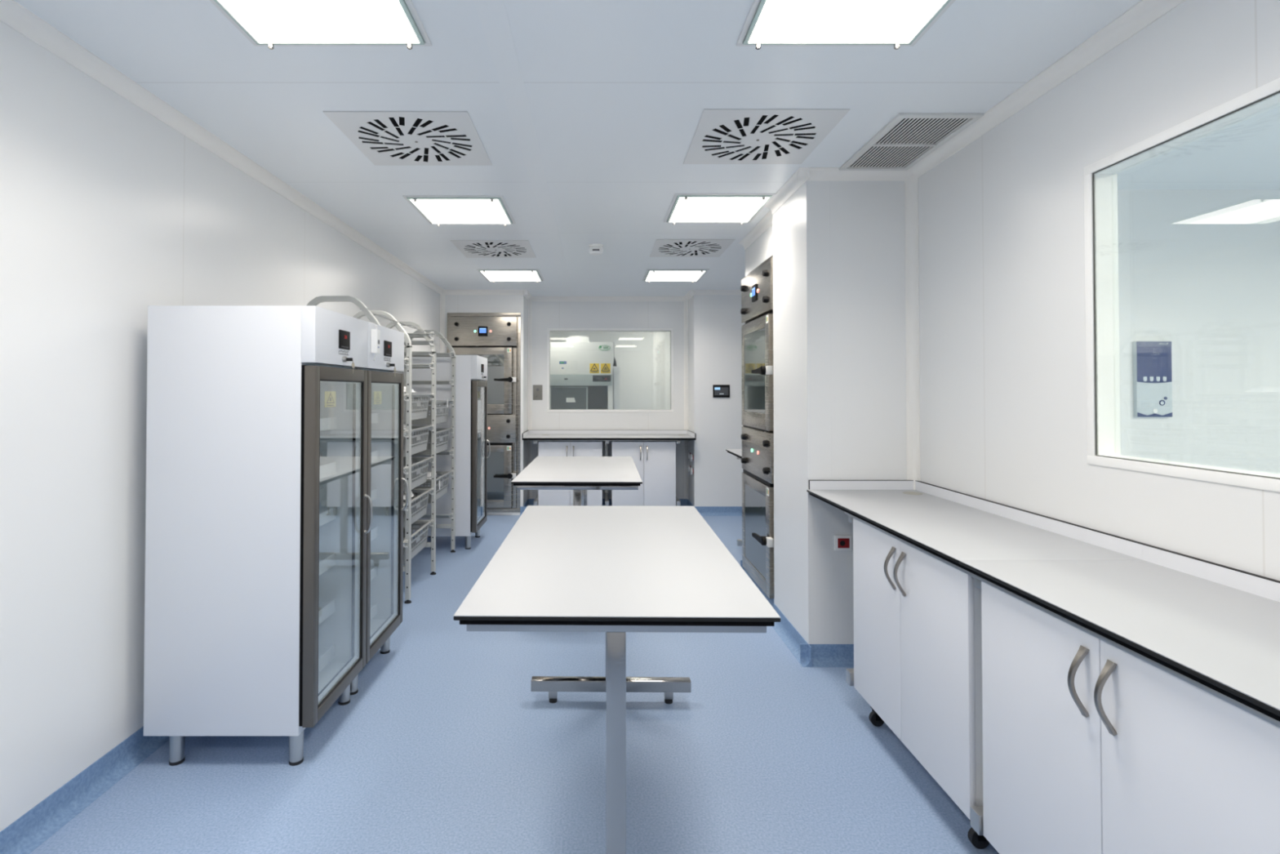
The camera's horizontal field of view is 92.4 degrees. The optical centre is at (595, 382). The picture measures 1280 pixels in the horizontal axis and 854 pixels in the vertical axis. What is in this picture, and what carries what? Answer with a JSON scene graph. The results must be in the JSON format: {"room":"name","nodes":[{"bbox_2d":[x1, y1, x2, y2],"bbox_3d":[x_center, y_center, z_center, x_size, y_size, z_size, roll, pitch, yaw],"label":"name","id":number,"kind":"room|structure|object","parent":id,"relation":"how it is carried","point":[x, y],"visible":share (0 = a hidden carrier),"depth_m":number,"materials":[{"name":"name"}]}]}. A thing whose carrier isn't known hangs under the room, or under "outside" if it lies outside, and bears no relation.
{"room":"clean room","nodes":[
{"label":"clean room","id":0,"kind":"room"},
{"bbox_2d":[0,21,439,831],"bbox_3d":[-1.877,0.162,2.298,0.100,2.640,10.000,0,-1,0],"label":"wall","id":1,"kind":"structure","parent":0,"point":[109,212],"depth_m":2.22,"materials":[{"name":"white paint"}]},
{"bbox_2d":[0,537,414,853],"bbox_3d":[-1.802,1.432,2.280,0.051,0.100,9.800,0,-1,0],"label":"baseboard","id":2,"kind":"structure","parent":1,"relation":"attached to","point":[24,835],"depth_m":2.13,"materials":[{"name":"blue plastic"}]},
{"bbox_2d":[0,0,444,294],"bbox_3d":[-1.800,-1.131,2.316,0.055,0.055,9.800,0,-1,0],"label":"trim","id":3,"kind":"structure","parent":1,"relation":"attached to","point":[12,14],"depth_m":2.54,"materials":[{"name":"white"}]},
{"bbox_2d":[440,292,444,352],"bbox_3d":[-1.804,0.180,7.175,0.049,2.540,0.049,0,-1,0],"label":"trim","id":4,"kind":"structure","parent":1,"relation":"attached to","point":[442,295],"depth_m":7.20,"materials":[{"name":"white"}]},
{"bbox_2d":[444,294,528,515],"bbox_3d":[-1.341,0.234,7.452,0.972,2.640,0.510,0,-1,0],"label":"wall","id":5,"kind":"structure","parent":0,"point":[453,303],"depth_m":7.21,"materials":[{"name":"white paint"}]},
{"bbox_2d":[446,312,520,512],"bbox_3d":[-1.321,0.349,7.371,0.868,2.343,0.609,0,-1,0],"label":"chamber","id":6,"kind":"object","parent":5,"relation":"attached to","point":[495,337],"visible":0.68,"depth_m":7.14,"materials":[{"name":"silver metal"}]},
{"bbox_2d":[442,289,527,294],"bbox_3d":[-1.316,-1.063,7.189,1.022,0.055,0.055,0,-1,0],"label":"trim","id":7,"kind":"structure","parent":5,"relation":"attached to","point":[445,291],"depth_m":7.21,"materials":[{"name":"white"}]},
{"bbox_2d":[29,515,999,853],"bbox_3d":[1.637,1.552,3.679,7.127,0.100,12.800,0,-1,0],"label":"floor","id":8,"kind":"structure","parent":0,"point":[444,744],"depth_m":2.38,"materials":[{"name":"blue plastic"}]},
{"bbox_2d":[143,305,372,765],"bbox_3d":[-1.395,0.595,2.638,0.692,1.783,0.548,0,-1,0],"label":"fridge","id":9,"kind":"object","parent":8,"relation":"on","point":[255,593],"visible":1,"depth_m":2.37,"materials":[{"name":"white metal"}]},
{"bbox_2d":[318,599,335,624],"bbox_3d":[-1.450,1.034,2.632,0.466,0.055,0.458,0,-1,0],"label":"shelf","id":10,"kind":"object","parent":9,"relation":"attached to","point":[326,607],"depth_m":2.82,"materials":[{"name":"white"}]},
{"bbox_2d":[318,644,335,672],"bbox_3d":[-1.450,1.244,2.629,0.466,0.055,0.458,0,-1,0],"label":"shelf","id":11,"kind":"object","parent":9,"relation":"attached to","point":[326,652],"depth_m":2.82,"materials":[{"name":"white"}]},
{"bbox_2d":[319,552,335,575],"bbox_3d":[-1.450,0.819,2.635,0.466,0.055,0.458,0,-1,0],"label":"shelf","id":12,"kind":"object","parent":9,"relation":"attached to","point":[326,560],"depth_m":2.81,"materials":[{"name":"white"}]},
{"bbox_2d":[319,462,336,479],"bbox_3d":[-1.450,0.394,2.641,0.466,0.055,0.458,0,-1,0],"label":"shelf","id":13,"kind":"object","parent":9,"relation":"attached to","point":[326,469],"depth_m":2.80,"materials":[{"name":"white"}]},
{"bbox_2d":[319,506,336,526],"bbox_3d":[-1.450,0.604,2.638,0.466,0.055,0.458,0,-1,0],"label":"shelf","id":14,"kind":"object","parent":9,"relation":"attached to","point":[326,514],"depth_m":2.81,"materials":[{"name":"white"}]},
{"bbox_2d":[320,417,336,431],"bbox_3d":[-1.450,0.184,2.644,0.466,0.055,0.458,0,-1,0],"label":"shelf","id":15,"kind":"object","parent":9,"relation":"attached to","point":[326,424],"depth_m":2.80,"materials":[{"name":"white"}]},
{"bbox_2d":[350,321,408,694],"bbox_3d":[-1.395,0.603,3.190,0.692,1.783,0.548,0,-1,0],"label":"fridge","id":16,"kind":"object","parent":8,"relation":"on","point":[385,387],"visible":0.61,"depth_m":3.42,"materials":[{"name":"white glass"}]},
{"bbox_2d":[369,603,377,620],"bbox_3d":[-1.450,1.252,3.181,0.466,0.055,0.458,0,-1,0],"label":"shelf","id":17,"kind":"object","parent":16,"relation":"attached to","point":[373,610],"depth_m":3.36,"materials":[{"name":"white"}]},
{"bbox_2d":[370,450,377,462],"bbox_3d":[-1.450,0.402,3.193,0.466,0.055,0.458,0,-1,0],"label":"shelf","id":18,"kind":"object","parent":16,"relation":"attached to","point":[374,454],"depth_m":3.38,"materials":[{"name":"white"}]},
{"bbox_2d":[370,488,377,501],"bbox_3d":[-1.450,0.612,3.190,0.466,0.055,0.458,0,-1,0],"label":"shelf","id":19,"kind":"object","parent":16,"relation":"attached to","point":[374,491],"depth_m":3.38,"materials":[{"name":"white"}]},
{"bbox_2d":[370,526,377,541],"bbox_3d":[-1.450,0.827,3.187,0.466,0.055,0.458,0,-1,0],"label":"shelf","id":20,"kind":"object","parent":16,"relation":"attached to","point":[374,530],"depth_m":3.38,"materials":[{"name":"white"}]},
{"bbox_2d":[370,565,377,581],"bbox_3d":[-1.450,1.042,3.184,0.466,0.055,0.458,0,-1,0],"label":"shelf","id":21,"kind":"object","parent":16,"relation":"attached to","point":[374,569],"depth_m":3.38,"materials":[{"name":"white"}]},
{"bbox_2d":[368,321,380,360],"bbox_3d":[-1.113,-0.202,2.978,0.113,0.193,0.042,0,-1,0],"label":"temperature logger","id":22,"kind":"object","parent":16,"relation":"attached to","point":[375,334],"visible":0.92,"depth_m":2.96,"materials":[{"name":"white plastic"}]},
{"bbox_2d":[371,413,378,423],"bbox_3d":[-1.450,0.192,3.196,0.466,0.055,0.458,0,-1,0],"label":"shelf","id":23,"kind":"object","parent":16,"relation":"attached to","point":[375,416],"depth_m":3.38,"materials":[{"name":"white"}]},
{"bbox_2d":[306,295,455,603],"bbox_3d":[-1.488,0.510,4.548,0.515,2.006,2.038,0,-1,0],"label":"rack","id":24,"kind":"object","parent":8,"relation":"on","point":[409,353],"visible":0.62,"depth_m":4.85,"materials":[{"name":"silver metal"}]},
{"bbox_2d":[403,520,431,564],"bbox_3d":[-1.507,1.179,4.535,0.425,0.188,0.595,0,-1,0],"label":"plastic basket","id":25,"kind":"object","parent":24,"relation":"on","point":[420,541],"visible":0.29,"depth_m":4.66,"materials":[{"name":"grey"}]},
{"bbox_2d":[403,488,431,528],"bbox_3d":[-1.507,0.928,4.538,0.425,0.188,0.595,0,-1,0],"label":"plastic basket","id":26,"kind":"object","parent":24,"relation":"on","point":[417,512],"visible":0.32,"depth_m":4.64,"materials":[{"name":"grey"}]},
{"bbox_2d":[403,491,413,499],"bbox_3d":[-1.424,0.809,4.433,0.178,0.055,0.322,0,-1,0],"label":"plastic bag","id":27,"kind":"object","parent":26,"relation":"in","point":[404,493],"visible":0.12,"depth_m":4.38,"materials":[{"name":"white plastic"}]},
{"bbox_2d":[403,426,431,456],"bbox_3d":[-1.507,0.429,4.545,0.425,0.188,0.595,0,-1,0],"label":"plastic basket","id":28,"kind":"object","parent":24,"relation":"on","point":[416,447],"visible":0.23,"depth_m":4.62,"materials":[{"name":"grey"}]},
{"bbox_2d":[403,457,432,492],"bbox_3d":[-1.507,0.679,4.542,0.425,0.188,0.595,0,-1,0],"label":"plastic basket","id":29,"kind":"object","parent":24,"relation":"on","point":[416,480],"visible":0.38,"depth_m":4.64,"materials":[{"name":"grey plastic"}]},
{"bbox_2d":[403,394,432,421],"bbox_3d":[-1.507,0.179,4.548,0.425,0.188,0.595,0,-1,0],"label":"plastic basket","id":30,"kind":"object","parent":24,"relation":"on","point":[420,414],"visible":0.29,"depth_m":4.59,"materials":[{"name":"grey plastic"}]},
{"bbox_2d":[404,386,416,394],"bbox_3d":[-1.402,0.053,4.394,0.206,0.056,0.302,0,-1,0],"label":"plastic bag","id":31,"kind":"object","parent":30,"relation":"in","point":[412,390],"visible":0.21,"depth_m":4.38,"materials":[{"name":"white plastic"}]},
{"bbox_2d":[403,400,450,424],"bbox_3d":[-1.507,0.248,5.210,0.425,0.188,0.595,0,-1,0],"label":"plastic basket","id":32,"kind":"object","parent":24,"relation":"on","point":[439,418],"visible":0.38,"depth_m":5.13,"materials":[{"name":"grey plastic"}]},
{"bbox_2d":[403,428,451,455],"bbox_3d":[-1.507,0.498,5.207,0.425,0.188,0.595,0,-1,0],"label":"plastic basket","id":33,"kind":"object","parent":24,"relation":"on","point":[440,446],"visible":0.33,"depth_m":5.21,"materials":[{"name":"grey plastic"}]},
{"bbox_2d":[404,471,452,502],"bbox_3d":[-1.507,0.883,5.201,0.425,0.188,0.595,0,-1,0],"label":"plastic basket","id":34,"kind":"object","parent":24,"relation":"on","point":[443,490],"visible":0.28,"depth_m":5.25,"materials":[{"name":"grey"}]},
{"bbox_2d":[417,471,436,479],"bbox_3d":[-1.418,0.767,5.095,0.169,0.045,0.342,0,-1,0],"label":"plastic bag","id":35,"kind":"object","parent":34,"relation":"in","point":[428,475],"visible":0.24,"depth_m":5.01,"materials":[{"name":"white plastic"}]},
{"bbox_2d":[411,355,490,549],"bbox_3d":[-1.401,0.641,5.886,0.692,1.783,0.548,0,-1,0],"label":"fridge","id":36,"kind":"object","parent":8,"relation":"on","point":[471,393],"visible":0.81,"depth_m":5.62,"materials":[{"name":"white metal"}]},
{"bbox_2d":[537,440,602,505],"bbox_3d":[-0.299,1.120,7.334,0.742,0.865,0.542,0,-1,0],"label":"base cabinet","id":37,"kind":"object","parent":8,"relation":"on","point":[545,448],"visible":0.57,"depth_m":7.11,"materials":[{"name":"white laminate"}]},
{"bbox_2d":[511,456,642,505],"bbox_3d":[-0.108,1.062,4.444,0.801,0.900,1.449,0,-1,1],"label":"work table","id":38,"kind":"object","parent":8,"relation":"on","point":[580,474],"visible":0.43,"depth_m":4.04,"materials":[{"name":"white laminate"}]},
{"bbox_2d":[550,335,613,408],"bbox_3d":[-0.522,0.101,8.849,1.515,1.545,0.741,0,-1,0],"label":"cabinet","id":39,"kind":"object","parent":8,"relation":"on","point":[581,370],"visible":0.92,"depth_m":8.51,"materials":[{"name":"white metal"}]},
{"bbox_2d":[565,335,589,342],"bbox_3d":[-0.258,-0.616,8.860,0.345,0.110,0.500,0,-1,0],"label":"light","id":40,"kind":"object","parent":39,"relation":"attached to","point":[572,338],"depth_m":8.61,"materials":[{"name":"white metal"}]},
{"bbox_2d":[613,342,616,366],"bbox_3d":[0.250,-0.401,8.536,0.076,0.340,0.051,0,-1,0],"label":"handset","id":41,"kind":"object","parent":39,"relation":"hanging from","point":[615,361],"visible":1,"depth_m":8.52,"materials":[{"name":"black plastic"}]},
{"bbox_2d":[533,440,680,506],"bbox_3d":[0.128,1.109,7.366,1.699,0.888,0.598,0,-1,0],"label":"frame","id":42,"kind":"object","parent":8,"relation":"on","point":[535,442],"visible":0.36,"depth_m":7.08,"materials":[{"name":"grey metal"}]},
{"bbox_2d":[521,430,696,439],"bbox_3d":[0.150,0.626,7.373,2.006,0.076,0.656,0,-1,0],"label":"countertop","id":43,"kind":"structure","parent":42,"relation":"on","point":[533,434],"depth_m":7.41,"materials":[{"name":"grey laminate"}]},
{"bbox_2d":[613,366,619,408],"bbox_3d":[0.292,0.674,8.886,0.085,1.800,0.412,0,-1,0],"label":"wall","id":44,"kind":"structure","parent":8,"relation":"on","point":[615,369],"depth_m":8.69,"materials":[{"name":"white paint"}]},
{"bbox_2d":[453,505,780,853],"bbox_3d":[0.060,1.031,2.215,0.801,0.900,1.449,0,-1,1],"label":"work table","id":45,"kind":"object","parent":8,"relation":"on","point":[615,571],"visible":1,"depth_m":1.75,"materials":[{"name":"grey laminate"}]},
{"bbox_2d":[611,440,675,506],"bbox_3d":[0.555,1.120,7.334,0.742,0.865,0.542,0,-1,0],"label":"base cabinet","id":46,"kind":"object","parent":8,"relation":"on","point":[655,461],"visible":0.68,"depth_m":7.11,"materials":[{"name":"white laminate"}]},
{"bbox_2d":[725,448,742,546],"bbox_3d":[1.959,1.076,5.450,1.449,0.900,0.751,0,-1,0],"label":"work table","id":47,"kind":"object","parent":8,"relation":"on","point":[737,452],"visible":0.09,"depth_m":5.52,"materials":[{"name":"grey laminate"}]},
{"bbox_2d":[853,517,989,848],"bbox_3d":[1.379,1.039,2.310,0.542,0.886,0.846,0,-1,0],"label":"base cabinet","id":48,"kind":"object","parent":8,"relation":"on","point":[917,623],"visible":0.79,"depth_m":2.14,"materials":[{"name":"white laminate"}]},
{"bbox_2d":[844,511,1279,835],"bbox_3d":[1.406,1.026,1.821,0.528,0.898,1.990,0,-1,0],"label":"frame","id":49,"kind":"object","parent":8,"relation":"on","point":[976,812],"visible":0.17,"depth_m":1.57,"materials":[{"name":"grey metal"}]},
{"bbox_2d":[806,480,1144,568],"bbox_3d":[1.422,0.549,2.595,0.586,0.076,1.375,0,-1,0],"label":"countertop","id":50,"kind":"structure","parent":49,"relation":"on","point":[952,526],"depth_m":2.37,"materials":[{"name":"grey laminate"}]},
{"bbox_2d":[959,543,1279,721],"bbox_3d":[1.422,0.527,0.995,0.586,0.076,1.824,0,-1,0],"label":"countertop","id":51,"kind":"structure","parent":49,"relation":"on","point":[1215,625],"depth_m":1.50,"materials":[{"name":"grey laminate"}]},
{"bbox_2d":[981,581,1279,853],"bbox_3d":[1.379,1.026,1.392,0.542,0.886,0.859,0,-1,0],"label":"base cabinet","id":52,"kind":"object","parent":8,"relation":"on","point":[1091,746],"visible":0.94,"depth_m":1.37,"materials":[{"name":"white laminate"}]},
{"bbox_2d":[531,301,684,498],"bbox_3d":[0.150,0.238,7.750,2.210,2.640,0.085,0,-1,0],"label":"wall","id":53,"kind":"structure","parent":0,"point":[545,314],"depth_m":7.72,"materials":[{"name":"white paint"}]},
{"bbox_2d":[473,0,573,296],"bbox_3d":[-0.326,-1.154,2.571,0.092,0.002,10.310,0,-1,0],"label":"trim","id":54,"kind":"structure","parent":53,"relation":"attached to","point":[492,14],"depth_m":2.55,"materials":[{"name":"white"}]},
{"bbox_2d":[527,298,532,499],"bbox_3d":[-0.832,0.187,7.685,0.049,2.540,0.049,0,-1,0],"label":"trim","id":55,"kind":"structure","parent":53,"relation":"attached to","point":[530,303],"depth_m":7.70,"materials":[{"name":"white"}]},
{"bbox_2d":[533,385,542,399],"bbox_3d":[-0.735,0.122,7.706,0.120,0.190,0.006,0,-1,0],"label":"intercom","id":56,"kind":"object","parent":53,"relation":"attached to","point":[537,389],"visible":1,"depth_m":7.71,"materials":[{"name":"silver metal"}]},
{"bbox_2d":[523,289,694,301],"bbox_3d":[0.150,-1.060,7.446,2.012,0.055,0.561,0,-1,0],"label":"trim","id":57,"kind":"structure","parent":53,"relation":"attached to","point":[687,295],"depth_m":7.71,"materials":[{"name":"white"}]},
{"bbox_2d":[546,328,673,412],"bbox_3d":[0.181,-0.158,7.753,1.592,1.057,0.089,0,-1,0],"label":"window","id":58,"kind":"structure","parent":53,"relation":"in","point":[548,330],"depth_m":7.71,"materials":[{"name":"white"}]},
{"bbox_2d":[520,498,742,515],"bbox_3d":[0.536,1.504,7.410,4.727,0.100,0.561,0,-1,0],"label":"baseboard","id":59,"kind":"structure","parent":53,"relation":"attached to","point":[703,510],"depth_m":7.17,"materials":[{"name":"blue plastic"}]},
{"bbox_2d":[684,298,688,499],"bbox_3d":[1.131,0.187,7.685,0.049,2.540,0.049,0,-1,0],"label":"trim","id":60,"kind":"structure","parent":53,"relation":"attached to","point":[686,302],"depth_m":7.69,"materials":[{"name":"white"}]},
{"bbox_2d":[550,331,670,408],"bbox_3d":[0.050,0.255,8.945,3.900,2.640,2.305,0,-1,0],"label":"wall","id":61,"kind":"structure","parent":0,"point":[642,358],"depth_m":10.01,"materials":[{"name":"white paint"}]},
{"bbox_2d":[13,0,1279,296],"bbox_3d":[1.637,-1.188,3.717,7.127,0.100,12.800,0,-1,0],"label":"ceiling","id":62,"kind":"structure","parent":0,"point":[618,92],"depth_m":2.49,"materials":[{"name":"white paint"}]},
{"bbox_2d":[208,0,432,49],"bbox_3d":[-0.867,-1.151,1.796,0.610,0.029,0.610,0,-1,0],"label":"recessed light","id":63,"kind":"object","parent":62,"relation":"in","point":[270,24],"visible":1,"depth_m":1.95,"materials":[{"name":"white plastic"}]},
{"bbox_2d":[322,111,492,165],"bbox_3d":[-0.853,-1.146,2.906,0.615,0.007,0.615,0,-1,0],"label":"ceiling vent","id":64,"kind":"object","parent":62,"relation":"in","point":[386,138],"visible":1,"depth_m":2.86,"materials":[{"name":"white metal"}]},
{"bbox_2d":[402,195,515,226],"bbox_3d":[-0.872,-1.119,4.026,0.610,0.029,0.610,0,-1,0],"label":"recessed light","id":65,"kind":"object","parent":62,"relation":"in","point":[436,210],"visible":1,"depth_m":3.95,"materials":[{"name":"white plastic"}]},
{"bbox_2d":[450,240,536,257],"bbox_3d":[-0.840,-1.115,5.126,0.615,0.007,0.615,0,-1,0],"label":"ceiling vent","id":66,"kind":"object","parent":62,"relation":"in","point":[469,248],"visible":1,"depth_m":5.08,"materials":[{"name":"white metal"}]},
{"bbox_2d":[476,269,544,283],"bbox_3d":[-0.860,-1.088,6.266,0.610,0.029,0.610,0,-1,0],"label":"recessed light","id":67,"kind":"object","parent":62,"relation":"in","point":[491,275],"visible":1,"depth_m":6.21,"materials":[{"name":"white plastic"}]},
{"bbox_2d":[588,243,603,255],"bbox_3d":[0.000,-1.085,4.986,0.120,0.072,0.120,0,-1,0],"label":"smoke detector","id":68,"kind":"object","parent":62,"relation":"attached to","point":[595,249],"visible":1,"depth_m":4.94,"materials":[{"name":"white plastic"}]},
{"bbox_2d":[642,269,709,283],"bbox_3d":[0.800,-1.088,6.266,0.610,0.029,0.610,0,-1,0],"label":"recessed light","id":69,"kind":"object","parent":62,"relation":"in","point":[651,275],"visible":1,"depth_m":6.21,"materials":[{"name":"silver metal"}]},
{"bbox_2d":[649,239,734,257],"bbox_3d":[0.780,-1.115,5.096,0.615,0.007,0.615,0,-1,0],"label":"ceiling vent","id":70,"kind":"object","parent":62,"relation":"in","point":[662,247],"visible":1,"depth_m":5.05,"materials":[{"name":"white metal"}]},
{"bbox_2d":[663,193,776,225],"bbox_3d":[0.780,-1.120,3.986,0.610,0.029,0.610,0,-1,0],"label":"recessed light","id":71,"kind":"object","parent":62,"relation":"in","point":[741,208],"visible":1,"depth_m":3.90,"materials":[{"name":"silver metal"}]},
{"bbox_2d":[683,108,849,164],"bbox_3d":[0.763,-1.146,2.886,0.615,0.007,0.615,0,-1,0],"label":"ceiling vent","id":72,"kind":"object","parent":62,"relation":"in","point":[722,135],"visible":1,"depth_m":2.83,"materials":[{"name":"white metal"}]},
{"bbox_2d":[735,0,955,49],"bbox_3d":[0.785,-1.151,1.796,0.610,0.029,0.610,0,-1,0],"label":"recessed light","id":73,"kind":"object","parent":62,"relation":"in","point":[896,24],"visible":1,"depth_m":1.95,"materials":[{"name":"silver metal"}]},
{"bbox_2d":[839,113,983,170],"bbox_3d":[1.478,-1.143,2.941,0.362,0.012,0.650,0,-1,0],"label":"ceiling vent","id":74,"kind":"object","parent":62,"relation":"in","point":[908,139],"visible":1,"depth_m":2.88,"materials":[{"name":"white metal"}]},
{"bbox_2d":[688,294,745,506],"bbox_3d":[2.078,0.234,7.452,1.845,2.640,0.510,0,-1,0],"label":"wall","id":75,"kind":"structure","parent":0,"point":[714,321],"depth_m":7.20,"materials":[{"name":"white paint"}]},
{"bbox_2d":[689,453,693,461],"bbox_3d":[1.141,0.892,7.288,0.028,0.088,0.088,0,-1,0],"label":"wall socket","id":76,"kind":"object","parent":75,"relation":"attached to","point":[691,455],"visible":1,"depth_m":7.26,"materials":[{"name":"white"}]},
{"bbox_2d":[689,467,693,475],"bbox_3d":[1.141,1.052,7.286,0.028,0.088,0.088,0,-1,0],"label":"wall socket","id":77,"kind":"object","parent":75,"relation":"attached to","point":[691,468],"visible":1,"depth_m":7.26,"materials":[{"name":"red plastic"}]},
{"bbox_2d":[712,384,729,397],"bbox_3d":[1.473,0.098,7.193,0.196,0.150,0.013,0,-1,0],"label":"panel","id":78,"kind":"object","parent":75,"relation":"attached to","point":[718,390],"visible":1,"depth_m":7.19,"materials":[{"name":"black plastic"}]},
{"bbox_2d":[745,224,773,276],"bbox_3d":[2.100,0.192,4.413,1.800,2.640,0.990,0,-1,0],"label":"wall","id":79,"kind":"structure","parent":0,"point":[762,248],"depth_m":4.49,"materials":[{"name":"white paint"}]},
{"bbox_2d":[740,254,773,598],"bbox_3d":[1.375,0.307,4.353,0.609,2.343,0.868,0,-1,0],"label":"chamber","id":80,"kind":"object","parent":79,"relation":"in","point":[757,287],"visible":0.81,"depth_m":4.28,"materials":[{"name":"silver metal"}]},
{"bbox_2d":[738,167,809,249],"bbox_3d":[1.991,-1.106,4.118,1.818,0.055,1.724,0,-1,0],"label":"trim","id":81,"kind":"structure","parent":79,"relation":"attached to","point":[792,185],"depth_m":3.82,"materials":[{"name":"white"}]},
{"bbox_2d":[773,181,906,644],"bbox_3d":[1.468,0.180,3.602,0.664,2.640,0.631,0,-1,0],"label":"wall pier","id":82,"kind":"object","parent":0,"point":[839,335],"visible":0.75,"depth_m":3.30,"materials":[{"name":"white paint"}]},
{"bbox_2d":[740,560,853,666],"bbox_3d":[1.993,1.457,4.080,1.814,0.100,1.720,0,-1,0],"label":"baseboard","id":83,"kind":"object","parent":82,"relation":"attached to","point":[807,655],"visible":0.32,"depth_m":3.27,"materials":[{"name":"blue plastic"}]},
{"bbox_2d":[834,534,852,550],"bbox_3d":[1.322,0.856,3.272,0.092,0.082,0.013,0,-1,0],"label":"socket","id":84,"kind":"object","parent":82,"relation":"attached to","point":[842,542],"visible":1,"depth_m":3.27,"materials":[{"name":"red"}]},
{"bbox_2d":[796,167,911,181],"bbox_3d":[1.401,-1.118,3.279,0.629,0.055,0.055,0,-1,0],"label":"trim","id":85,"kind":"structure","parent":82,"relation":"attached to","point":[816,174],"depth_m":3.29,"materials":[{"name":"white"}]},
{"bbox_2d":[918,0,1279,580],"bbox_3d":[1.758,0.135,0.343,0.085,2.640,5.890,0,-1,0],"label":"wall","id":86,"kind":"structure","parent":0,"point":[1002,238],"depth_m":2.28,"materials":[{"name":"white paint"}]},
{"bbox_2d":[904,173,920,489],"bbox_3d":[1.692,0.126,3.265,0.049,2.540,0.049,0,-1,0],"label":"trim","id":87,"kind":"structure","parent":86,"relation":"attached to","point":[911,185],"depth_m":3.28,"materials":[{"name":"white plastic"}]},
{"bbox_2d":[909,0,1186,178],"bbox_3d":[1.688,-1.159,0.361,0.055,0.055,5.890,0,-1,0],"label":"trim","id":88,"kind":"structure","parent":86,"relation":"attached to","point":[1145,12],"depth_m":2.24,"materials":[{"name":"white"}]},
{"bbox_2d":[1084,77,1279,492],"bbox_3d":[1.756,-0.250,1.207,0.089,1.037,1.867,0,-1,0],"label":"window","id":89,"kind":"structure","parent":86,"relation":"in","point":[1183,134],"depth_m":2.10,"materials":[{"name":"white metal"}]},
{"bbox_2d":[1142,543,1279,602],"bbox_3d":[1.709,0.514,0.995,0.012,0.050,1.824,0,-1,0],"label":"backsplash","id":90,"kind":"structure","parent":86,"relation":"attached to","point":[1257,584],"depth_m":1.68,"materials":[{"name":"white laminate"}]},
{"bbox_2d":[1117,190,1279,474],"bbox_3d":[3.500,0.137,0.498,3.400,2.640,6.400,0,-1,0],"label":"wall","id":91,"kind":"structure","parent":0,"point":[1199,270],"depth_m":3.60,"materials":[{"name":"white paint"}]},
{"bbox_2d":[1133,341,1172,417],"bbox_3d":[3.262,-0.022,3.586,0.207,0.444,0.028,0,-1,0],"label":"wall dispenser","id":92,"kind":"object","parent":91,"relation":"attached to","point":[1152,360],"visible":1,"depth_m":3.58,"materials":[{"name":"white plastic"}]},
{"bbox_3d":[2.950,0.215,6.053,0.100,2.640,2.290,0,-1,0],"label":"wall","id":93,"kind":"structure","parent":0,"visible":0},
{"bbox_2d":[689,289,741,294],"bbox_3d":[2.003,-1.079,6.071,1.796,0.055,2.291,0,-1,0],"label":"trim","id":94,"kind":"structure","parent":93,"relation":"attached to","point":[696,291],"depth_m":7.21,"materials":[{"name":"white plastic"}]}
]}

